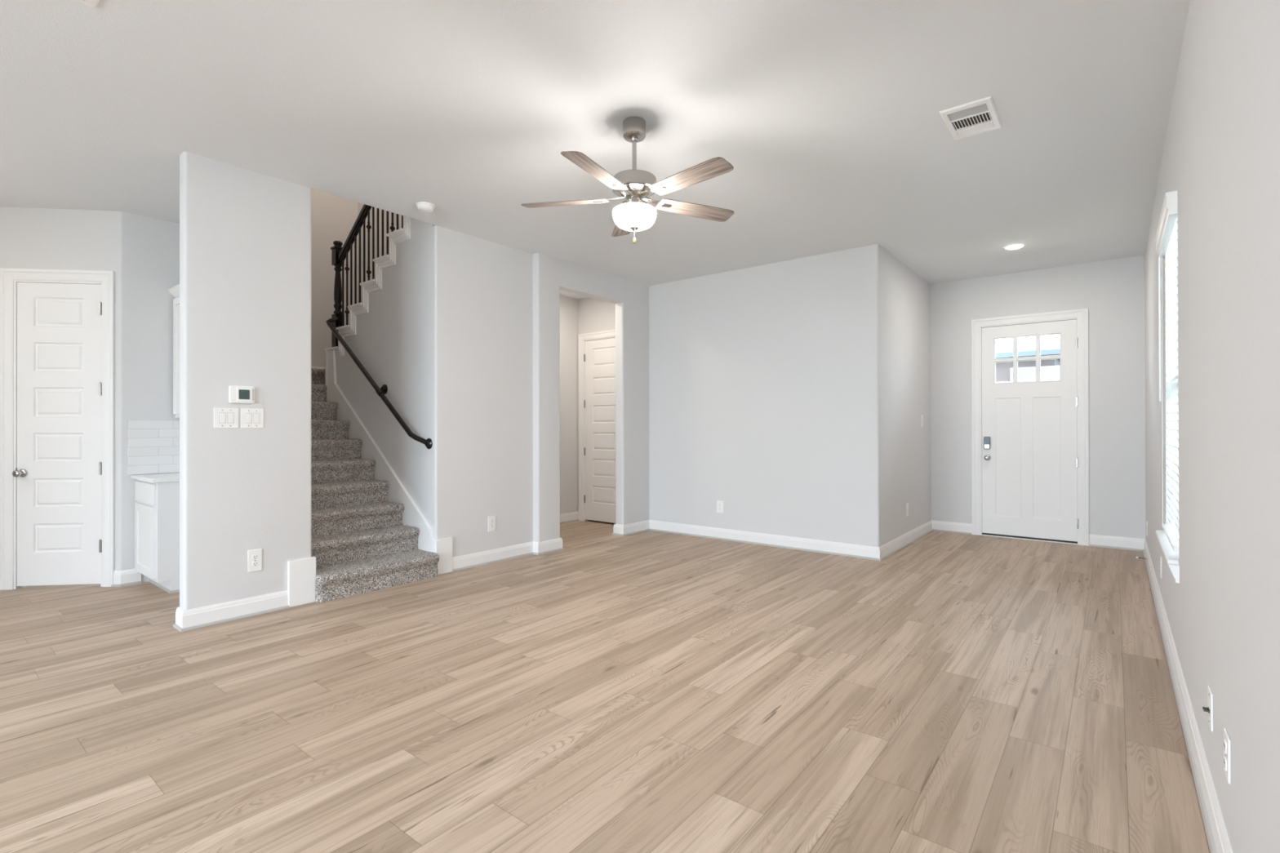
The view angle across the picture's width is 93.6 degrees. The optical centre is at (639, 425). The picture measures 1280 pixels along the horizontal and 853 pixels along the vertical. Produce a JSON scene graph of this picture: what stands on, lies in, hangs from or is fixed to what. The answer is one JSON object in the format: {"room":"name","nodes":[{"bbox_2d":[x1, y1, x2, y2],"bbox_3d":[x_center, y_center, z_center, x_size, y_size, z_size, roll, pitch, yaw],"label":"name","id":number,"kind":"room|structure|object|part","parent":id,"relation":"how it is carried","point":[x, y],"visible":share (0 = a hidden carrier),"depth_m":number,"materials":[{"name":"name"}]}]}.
{"room":"empty living room","nodes":[
{"label":"empty living room","id":0,"kind":"room"},
{"bbox_2d":[0,206,179,582],"bbox_3d":[-5.273,-0.216,5.418,2.310,3.050,1.791,0,0,38],"label":"wall","id":1,"kind":"structure","parent":0,"point":[143,252],"depth_m":4.91,"materials":[{"name":"white paint"}]},
{"bbox_2d":[0,267,115,590],"bbox_3d":[-4.680,0.029,4.856,0.822,2.556,0.182,0,0,-7],"label":"door","id":2,"kind":"structure","parent":1,"relation":"in","point":[57,326],"depth_m":4.84,"materials":[{"name":"white paint"}]},
{"bbox_3d":[-4.933,0.382,4.771,0.066,0.066,0.073,0,0,-7],"label":"knob","id":3,"kind":"part","parent":2,"relation":"part of","materials":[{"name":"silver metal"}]},
{"bbox_2d":[111,568,141,586],"bbox_3d":[-4.194,1.244,4.904,0.192,0.124,0.059,0,0,-37],"label":"baseboard","id":4,"kind":"structure","parent":1,"relation":"attached to","point":[126,577],"depth_m":4.90,"materials":[{"name":"white paint"}]},
{"bbox_3d":[-4.190,1.297,4.898,0.192,0.018,0.046,0,0,-37],"label":"shoe moulding","id":5,"kind":"part","parent":4,"relation":"part of","materials":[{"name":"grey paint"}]},
{"bbox_2d":[127,420,179,475],"bbox_3d":[-4.005,0.182,5.149,0.009,0.448,0.600,0,0,38],"label":"wall tile","id":6,"kind":"structure","parent":1,"relation":"attached to","point":[153,446],"depth_m":5.04,"materials":[{"name":"white tile"}]},
{"bbox_2d":[168,284,179,417],"bbox_3d":[-3.686,-0.615,5.071,0.645,1.098,0.332,0,0,38],"label":"upper cabinet","id":7,"kind":"object","parent":1,"relation":"attached to","point":[175,291],"visible":0.22,"depth_m":5.10,"materials":[{"name":"white paint"}]},
{"bbox_3d":[-3.690,-1.129,5.068,0.645,0.070,0.322,0,0,38],"label":"crown moulding","id":8,"kind":"part","parent":7,"relation":"part of","materials":[{"name":"white paint"}]},
{"bbox_3d":[-3.767,-0.587,4.968,0.544,0.985,0.019,0,0,38],"label":"door","id":9,"kind":"part","parent":7,"relation":"part of","materials":[{"name":"white paint"}]},
{"bbox_2d":[179,151,311,610],"bbox_3d":[-2.704,-0.223,4.163,0.115,3.050,0.777,0,0,38],"label":"wall","id":10,"kind":"structure","parent":0,"point":[245,235],"depth_m":4.07,"materials":[{"name":"white paint"}]},
{"bbox_2d":[213,407,238,428],"bbox_3d":[-2.753,-0.049,3.998,0.012,0.136,0.142,0,0,38],"label":"light switch","id":11,"kind":"object","parent":10,"relation":"attached to","point":[224,418],"visible":1,"depth_m":4.00,"materials":[{"name":"white plastic"}]},
{"bbox_2d":[172,590,288,631],"bbox_3d":[-2.762,1.240,4.083,0.167,0.124,0.635,0,0,38],"label":"baseboard","id":12,"kind":"structure","parent":10,"relation":"attached to","point":[196,618],"depth_m":4.00,"materials":[{"name":"white paint"}]},
{"bbox_3d":[-2.762,1.293,4.083,0.167,0.018,0.635,0,0,38],"label":"shoe moulding","id":13,"kind":"part","parent":12,"relation":"part of","materials":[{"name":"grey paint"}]},
{"bbox_2d":[228,385,254,403],"bbox_3d":[-2.692,-0.208,4.063,0.027,0.118,0.150,0,0,38],"label":"thermostat","id":14,"kind":"object","parent":10,"relation":"attached to","point":[237,394],"visible":1,"depth_m":4.05,"materials":[{"name":"white plastic"}]},
{"bbox_3d":[-2.678,-0.209,4.066,0.004,0.097,0.092,0,0,38],"label":"panel","id":15,"kind":"part","parent":14,"relation":"part of","materials":[{"name":"white plastic"}]},
{"bbox_2d":[240,408,263,427],"bbox_3d":[-2.657,-0.049,4.119,0.012,0.136,0.138,0,0,38],"label":"light switch","id":16,"kind":"object","parent":10,"relation":"attached to","point":[250,417],"visible":1,"depth_m":4.12,"materials":[{"name":"white plastic"}]},
{"bbox_2d":[248,548,262,572],"bbox_3d":[-2.647,0.929,4.130,0.009,0.150,0.086,0,0,38],"label":"wall outlet","id":17,"kind":"object","parent":10,"relation":"attached to","point":[255,556],"visible":1,"depth_m":4.13,"materials":[{"name":"white plastic"}]},
{"bbox_2d":[252,561,257,566],"bbox_3d":[-2.646,0.953,4.129,0.004,0.034,0.034,0,0,38],"label":"receptacle","id":18,"kind":"object","parent":17,"relation":"attached to","point":[254,563],"depth_m":4.13,"materials":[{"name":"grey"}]},
{"bbox_2d":[252,554,257,559],"bbox_3d":[-2.646,0.905,4.129,0.004,0.034,0.034,0,0,38],"label":"receptacle","id":19,"kind":"object","parent":17,"relation":"attached to","point":[255,557],"depth_m":4.13,"materials":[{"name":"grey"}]},
{"bbox_2d":[287,556,315,607],"bbox_3d":[-2.458,1.137,4.366,0.032,0.331,0.187,0,0,38],"label":"trim","id":20,"kind":"structure","parent":10,"relation":"attached to","point":[301,573],"depth_m":4.35,"materials":[{"name":"white paint"}]},
{"bbox_2d":[311,188,358,509],"bbox_3d":[-4.474,-1.538,7.343,0.115,5.700,2.250,0,0,38],"label":"wall","id":21,"kind":"structure","parent":0,"point":[333,217],"depth_m":7.76,"materials":[{"name":"white paint"}]},
{"bbox_2d":[311,366,324,368],"bbox_3d":[-4.422,-0.690,7.301,0.014,0.124,2.020,0,0,38],"label":"baseboard","id":22,"kind":"structure","parent":21,"relation":"attached to","point":[317,367],"depth_m":7.69,"materials":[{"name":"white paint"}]},
{"bbox_2d":[358,202,401,302],"bbox_3d":[-2.450,-1.542,7.106,3.356,5.700,0.115,0,0,38],"label":"wall","id":23,"kind":"structure","parent":0,"point":[360,205],"depth_m":7.88,"materials":[{"name":"white paint"}]},
{"bbox_2d":[334,217,533,557],"bbox_3d":[-2.209,-0.433,6.325,2.016,3.480,1.177,0,0,38],"label":"wall","id":24,"kind":"structure","parent":0,"point":[448,331],"depth_m":5.59,"materials":[{"name":"white paint"}]},
{"bbox_2d":[335,215,410,355],"bbox_3d":[-2.433,-1.462,5.796,1.786,1.464,0.167,0,0,38],"label":"trim","id":25,"kind":"structure","parent":24,"relation":"attached to","point":[400,235],"depth_m":5.80,"materials":[{"name":"white paint"}]},
{"bbox_2d":[330,204,403,346],"bbox_3d":[-2.546,-2.010,5.910,1.911,2.372,0.112,0,0,38],"label":"stair railing","id":26,"kind":"object","parent":25,"relation":"on","point":[339,254],"visible":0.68,"depth_m":6.22,"materials":[{"name":"black metal"}]},
{"bbox_3d":[-3.251,-1.404,6.466,0.112,1.160,0.112,0,0,38],"label":"newel post","id":27,"kind":"part","parent":26,"relation":"part of","materials":[{"name":"black paint"}]},
{"bbox_3d":[-2.509,-2.454,5.881,1.815,1.484,0.060,0,0,38],"label":"handrail","id":28,"kind":"part","parent":26,"relation":"part of","materials":[{"name":"black paint"}]},
{"bbox_2d":[324,346,434,552],"bbox_3d":[-2.558,0.237,5.908,2.042,2.138,0.159,0,0,38],"label":"trim","id":29,"kind":"structure","parent":24,"relation":"attached to","point":[412,516],"depth_m":5.83,"materials":[{"name":"white paint"}]},
{"bbox_3d":[-3.348,-0.622,6.537,0.026,0.380,0.142,0,0,38],"label":"casing","id":30,"kind":"part","parent":29,"relation":"part of","materials":[{"name":"white paint"}]},
{"bbox_2d":[325,316,432,448],"bbox_3d":[-2.563,-0.472,5.798,1.821,1.366,0.124,0,0,38],"label":"wall handrail","id":31,"kind":"object","parent":24,"relation":"attached to","point":[381,392],"visible":1,"depth_m":5.70,"materials":[{"name":"black paint"}]},
{"bbox_2d":[434,537,452,574],"bbox_3d":[-1.730,1.151,5.289,0.032,0.305,0.164,0,0,38],"label":"trim","id":32,"kind":"structure","parent":24,"relation":"attached to","point":[443,547],"depth_m":5.28,"materials":[{"name":"white paint"}]},
{"bbox_2d":[488,515,495,532],"bbox_3d":[-1.406,0.934,5.702,0.009,0.146,0.086,0,0,38],"label":"wall outlet","id":33,"kind":"object","parent":24,"relation":"attached to","point":[491,519],"visible":1,"depth_m":5.70,"materials":[{"name":"white plastic"}]},
{"bbox_2d":[452,537,564,572],"bbox_3d":[-1.270,1.242,5.857,0.182,0.124,1.302,0,0,38],"label":"baseboard","id":34,"kind":"structure","parent":24,"relation":"attached to","point":[488,557],"depth_m":5.81,"materials":[{"name":"white paint"}]},
{"bbox_2d":[560,294,615,514],"bbox_3d":[0.434,-0.222,6.856,4.016,3.050,3.300,0,0,38],"label":"wall","id":35,"kind":"structure","parent":0,"point":[584,315],"depth_m":8.13,"materials":[{"name":"white paint"}]},
{"bbox_2d":[560,511,578,524],"bbox_3d":[-1.411,1.246,7.547,0.026,0.124,1.860,0,0,38],"label":"baseboard","id":36,"kind":"structure","parent":35,"relation":"attached to","point":[574,516],"depth_m":8.12,"materials":[{"name":"white paint"}]},
{"bbox_3d":[-1.405,1.299,7.542,0.012,0.018,1.860,0,0,38],"label":"shoe moulding","id":37,"kind":"part","parent":36,"relation":"part of","materials":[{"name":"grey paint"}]},
{"bbox_2d":[577,329,615,523],"bbox_3d":[-0.473,0.027,8.023,0.887,2.561,0.182,0,0,38],"label":"door","id":38,"kind":"structure","parent":35,"relation":"in","point":[596,350],"depth_m":8.09,"materials":[{"name":"white paint"}]},
{"bbox_2d":[533,253,649,542],"bbox_3d":[-0.471,-0.220,6.876,0.130,3.050,1.961,0,0,38],"label":"wall","id":39,"kind":"structure","parent":0,"point":[551,275],"depth_m":6.76,"materials":[{"name":"white paint"}]},
{"bbox_2d":[0,0,1190,299],"bbox_3d":[-2.752,-1.900,3.179,9.051,0.300,14.877,0,0,38],"label":"ceiling","id":40,"kind":"structure","parent":0,"point":[831,127],"depth_m":3.41,"materials":[{"name":"white paint"}]},
{"bbox_2d":[75,0,99,8],"bbox_3d":[-2.311,-1.747,2.272,0.254,0.012,0.420,0,0,38],"label":"ceiling vent","id":41,"kind":"object","parent":40,"relation":"in","point":[93,3],"visible":1,"depth_m":2.48,"materials":[{"name":"white plastic"}]},
{"bbox_2d":[415,201,435,213],"bbox_3d":[-1.702,-1.724,4.767,0.144,0.046,0.144,0,0,38],"label":"smoke detector","id":42,"kind":"object","parent":40,"relation":"attached to","point":[424,206],"visible":1,"depth_m":4.72,"materials":[{"name":"white plastic"}]},
{"bbox_2d":[520,115,733,244],"bbox_3d":[-0.019,-1.398,3.432,1.275,0.710,1.290,0,0,38],"label":"ceiling fan","id":43,"kind":"object","parent":40,"relation":"hanging from","point":[633,185],"visible":1,"depth_m":3.38,"materials":[{"name":"wood"}]},
{"bbox_3d":[-0.443,-1.307,3.534,0.512,0.006,0.133,0,12,9],"label":"blade","id":44,"kind":"part","parent":43,"relation":"part of","materials":[{"name":"brown wood"}]},
{"bbox_3d":[-0.223,-1.308,3.097,0.133,0.006,0.512,13,6,27],"label":"blade","id":45,"kind":"part","parent":43,"relation":"part of","materials":[{"name":"brown wood"}]},
{"bbox_3d":[-0.095,-1.307,3.878,0.133,0.006,0.512,-12,2,-9],"label":"blade","id":46,"kind":"part","parent":43,"relation":"part of","materials":[{"name":"brown wood"}]},
{"bbox_3d":[-0.032,-1.191,3.466,0.254,0.103,0.254,0,0,38],"label":"lamp shade","id":47,"kind":"part","parent":43,"relation":"part of","materials":[{"name":"white glass"}]},
{"bbox_3d":[0.260,-1.309,3.171,0.512,0.006,0.133,0,-12,45],"label":"blade","id":48,"kind":"part","parent":43,"relation":"part of","materials":[{"name":"brown wood"}]},
{"bbox_3d":[0.340,-1.308,3.653,0.512,0.006,0.133,0,-12,-27],"label":"blade","id":49,"kind":"part","parent":43,"relation":"part of","materials":[{"name":"brown wood"}]},
{"bbox_2d":[939,96,1002,140],"bbox_3d":[1.902,-1.750,3.445,0.254,0.012,0.418,0,0,38],"label":"ceiling vent","id":50,"kind":"object","parent":40,"relation":"in","point":[977,117],"visible":1,"depth_m":3.42,"materials":[{"name":"white plastic"}]},
{"bbox_2d":[1003,243,1026,249],"bbox_3d":[3.664,-1.740,5.878,0.192,0.026,0.192,0,0,38],"label":"recessed light","id":51,"kind":"object","parent":40,"relation":"in","point":[1011,246],"visible":1,"depth_m":5.84,"materials":[{"name":"white plastic"}]},
{"bbox_2d":[0,520,1210,852],"bbox_3d":[-3.106,1.361,3.483,10.000,0.120,14.820,0,0,38],"label":"floor","id":52,"kind":"structure","parent":0,"point":[648,691],"depth_m":2.76,"materials":[{"name":"brown wood"}]},
{"bbox_2d":[134,480,179,593],"bbox_3d":[-3.762,0.872,4.984,0.593,0.868,0.559,0,0,38],"label":"base cabinet","id":53,"kind":"object","parent":52,"relation":"on","point":[157,507],"visible":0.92,"depth_m":4.68,"materials":[{"name":"white paint"}]},
{"bbox_3d":[-3.941,0.907,4.782,0.513,0.547,0.019,0,0,38],"label":"door","id":54,"kind":"part","parent":53,"relation":"part of","materials":[{"name":"white paint"}]},
{"bbox_3d":[-3.941,0.535,4.783,0.513,0.160,0.018,0,0,38],"label":"drawer","id":55,"kind":"part","parent":53,"relation":"part of","materials":[{"name":"white paint"}]},
{"bbox_2d":[130,472,179,483],"bbox_3d":[-3.762,0.422,4.970,0.608,0.030,0.580,0,0,38],"label":"countertop","id":56,"kind":"structure","parent":53,"relation":"on","point":[174,477],"depth_m":4.72,"materials":[{"name":"white stone"}]},
{"bbox_3d":[-3.732,1.297,5.021,0.593,0.018,0.464,0,0,38],"label":"shoe moulding","id":57,"kind":"part","parent":53,"relation":"part of","materials":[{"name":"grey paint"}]},
{"bbox_2d":[311,368,439,602],"bbox_3d":[-3.066,-0.335,6.230,3.445,3.285,2.005,0,0,38],"label":"staircase","id":58,"kind":"structure","parent":52,"relation":"on","point":[337,464],"depth_m":5.21,"materials":[{"name":"carpet"}]},
{"bbox_2d":[648,244,931,546],"bbox_3d":[1.887,-0.222,7.522,2.791,3.050,2.207,0,0,38],"label":"wall","id":59,"kind":"structure","parent":0,"point":[793,395],"depth_m":6.49,"materials":[{"name":"white paint"}]},
{"bbox_2d":[716,500,723,513],"bbox_3d":[0.917,0.933,6.875,0.088,0.136,0.009,0,0,38],"label":"wall outlet","id":60,"kind":"object","parent":59,"relation":"attached to","point":[719,504],"visible":1,"depth_m":6.88,"materials":[{"name":"white plastic"}]},
{"bbox_2d":[612,520,972,560],"bbox_3d":[1.796,1.239,6.632,4.296,0.124,1.729,0,0,2],"label":"baseboard","id":61,"kind":"structure","parent":59,"relation":"attached to","point":[878,553],"depth_m":6.67,"materials":[{"name":"white paint"}]},
{"bbox_2d":[906,502,908,516],"bbox_3d":[2.933,0.924,6.583,0.009,0.146,0.086,0,0,38],"label":"wall outlet","id":62,"kind":"object","parent":59,"relation":"attached to","point":[907,504],"visible":1,"depth_m":6.57,"materials":[{"name":"white plastic"}]},
{"bbox_2d":[920,415,923,426],"bbox_3d":[3.333,-0.049,7.090,0.012,0.140,0.090,0,0,38],"label":"light switch","id":63,"kind":"object","parent":59,"relation":"attached to","point":[922,416],"visible":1,"depth_m":7.08,"materials":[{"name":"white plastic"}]},
{"bbox_2d":[930,254,1145,538],"bbox_3d":[4.489,-0.228,6.843,2.235,3.050,0.150,0,0,38],"label":"wall","id":64,"kind":"structure","parent":0,"point":[1112,291],"depth_m":6.46,"materials":[{"name":"white paint"}]},
{"bbox_2d":[971,308,1088,546],"bbox_3d":[4.426,0.019,6.854,1.115,2.556,0.211,0,0,38],"label":"door","id":65,"kind":"structure","parent":64,"relation":"in","point":[1030,439],"depth_m":6.81,"materials":[{"name":"white paint"}]},
{"bbox_3d":[4.071,0.380,7.045,0.066,0.066,0.073,0,0,38],"label":"knob","id":66,"kind":"part","parent":65,"relation":"part of","materials":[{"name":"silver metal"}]},
{"bbox_2d":[1144,0,1279,852],"bbox_3d":[0.704,-0.237,0.366,0.150,3.050,14.747,0,0,38],"label":"wall","id":67,"kind":"structure","parent":0,"point":[1221,153],"depth_m":1.69,"materials":[{"name":"white paint"}]},
{"bbox_2d":[1146,520,1147,536],"bbox_3d":[4.917,0.999,5.826,0.009,0.140,0.082,0,0,38],"label":"wall outlet","id":68,"kind":"object","parent":67,"relation":"attached to","point":[1146,521],"visible":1,"depth_m":5.79,"materials":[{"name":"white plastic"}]},
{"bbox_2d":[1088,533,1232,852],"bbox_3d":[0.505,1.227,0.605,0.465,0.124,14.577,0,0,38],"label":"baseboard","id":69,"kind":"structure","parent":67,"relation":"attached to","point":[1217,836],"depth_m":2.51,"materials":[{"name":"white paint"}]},
{"bbox_2d":[1160,556,1162,578],"bbox_3d":[3.541,0.967,4.083,0.009,0.140,0.082,0,0,38],"label":"wall outlet","id":70,"kind":"object","parent":67,"relation":"attached to","point":[1160,557],"visible":1,"depth_m":4.07,"materials":[{"name":"white plastic"}]},
{"bbox_2d":[1155,190,1178,551],"bbox_3d":[2.987,-0.268,3.373,0.101,1.796,1.004,0,0,38],"label":"window","id":71,"kind":"structure","parent":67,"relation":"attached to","point":[1166,236],"depth_m":3.29,"materials":[{"name":"white plastic"}]},
{"bbox_3d":[2.973,-0.223,3.355,0.054,1.690,0.672,0,0,38],"label":"ladder cord","id":72,"kind":"part","parent":71,"relation":"part of","materials":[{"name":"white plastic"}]},
{"bbox_3d":[2.974,0.620,3.353,0.048,0.020,0.934,0,0,38],"label":"rail","id":73,"kind":"part","parent":71,"relation":"part of","materials":[{"name":"white plastic"}]},
{"bbox_2d":[1155,529,1179,583],"bbox_3d":[3.020,-0.190,3.349,0.181,1.938,1.080,0,0,38],"label":"window sill","id":74,"kind":"structure","parent":67,"relation":"in","point":[1171,557],"depth_m":3.08,"materials":[{"name":"white paint"}]},
{"bbox_3d":[3.001,0.677,3.363,0.130,0.026,1.080,0,0,38],"label":"sill","id":75,"kind":"part","parent":74,"relation":"part of","materials":[{"name":"white paint"}]},
{"bbox_2d":[1202,684,1213,731],"bbox_3d":[1.885,0.937,1.996,0.021,0.124,0.090,0,0,38],"label":"plate","id":76,"kind":"object","parent":67,"relation":"attached to","point":[1209,709],"visible":1,"depth_m":1.97,"materials":[{"name":"white plastic"}]},
{"bbox_3d":[1.891,0.937,1.991,0.006,0.124,0.090,0,0,38],"label":"plate","id":77,"kind":"part","parent":76,"relation":"part of","materials":[{"name":"white plastic"}]},
{"bbox_2d":[1223,728,1231,784],"bbox_3d":[1.656,0.932,1.696,0.009,0.122,0.090,0,0,38],"label":"wall outlet","id":78,"kind":"object","parent":67,"relation":"attached to","point":[1227,742],"visible":1,"depth_m":1.67,"materials":[{"name":"white plastic"}]},
{"bbox_2d":[1223,755,1226,771],"bbox_3d":[1.654,0.956,1.697,0.004,0.034,0.034,0,0,38],"label":"receptacle","id":79,"kind":"object","parent":78,"relation":"attached to","point":[1224,757],"depth_m":1.69,"materials":[{"name":"grey plastic"}]},
{"bbox_2d":[1223,738,1226,754],"bbox_3d":[1.654,0.908,1.697,0.004,0.034,0.034,0,0,38],"label":"receptacle","id":80,"kind":"object","parent":78,"relation":"attached to","point":[1224,740],"depth_m":1.69,"materials":[{"name":"grey plastic"}]},
{"label":"outside","id":81,"kind":"structure","parent":0,"visible":0},
{"bbox_3d":[6.199,1.547,7.845,120.000,0.200,140.000,0,0,38],"label":"ground","id":82,"kind":"structure","parent":81,"visible":0},
{"bbox_2d":[995,339,1059,382],"bbox_3d":[11.903,-0.753,22.583,9.700,4.450,9.000,0,0,38],"label":"house","id":83,"kind":"structure","parent":82,"relation":"on","point":[1050,368],"depth_m":18.35,"materials":[{"name":"grey brick"}]}
]}

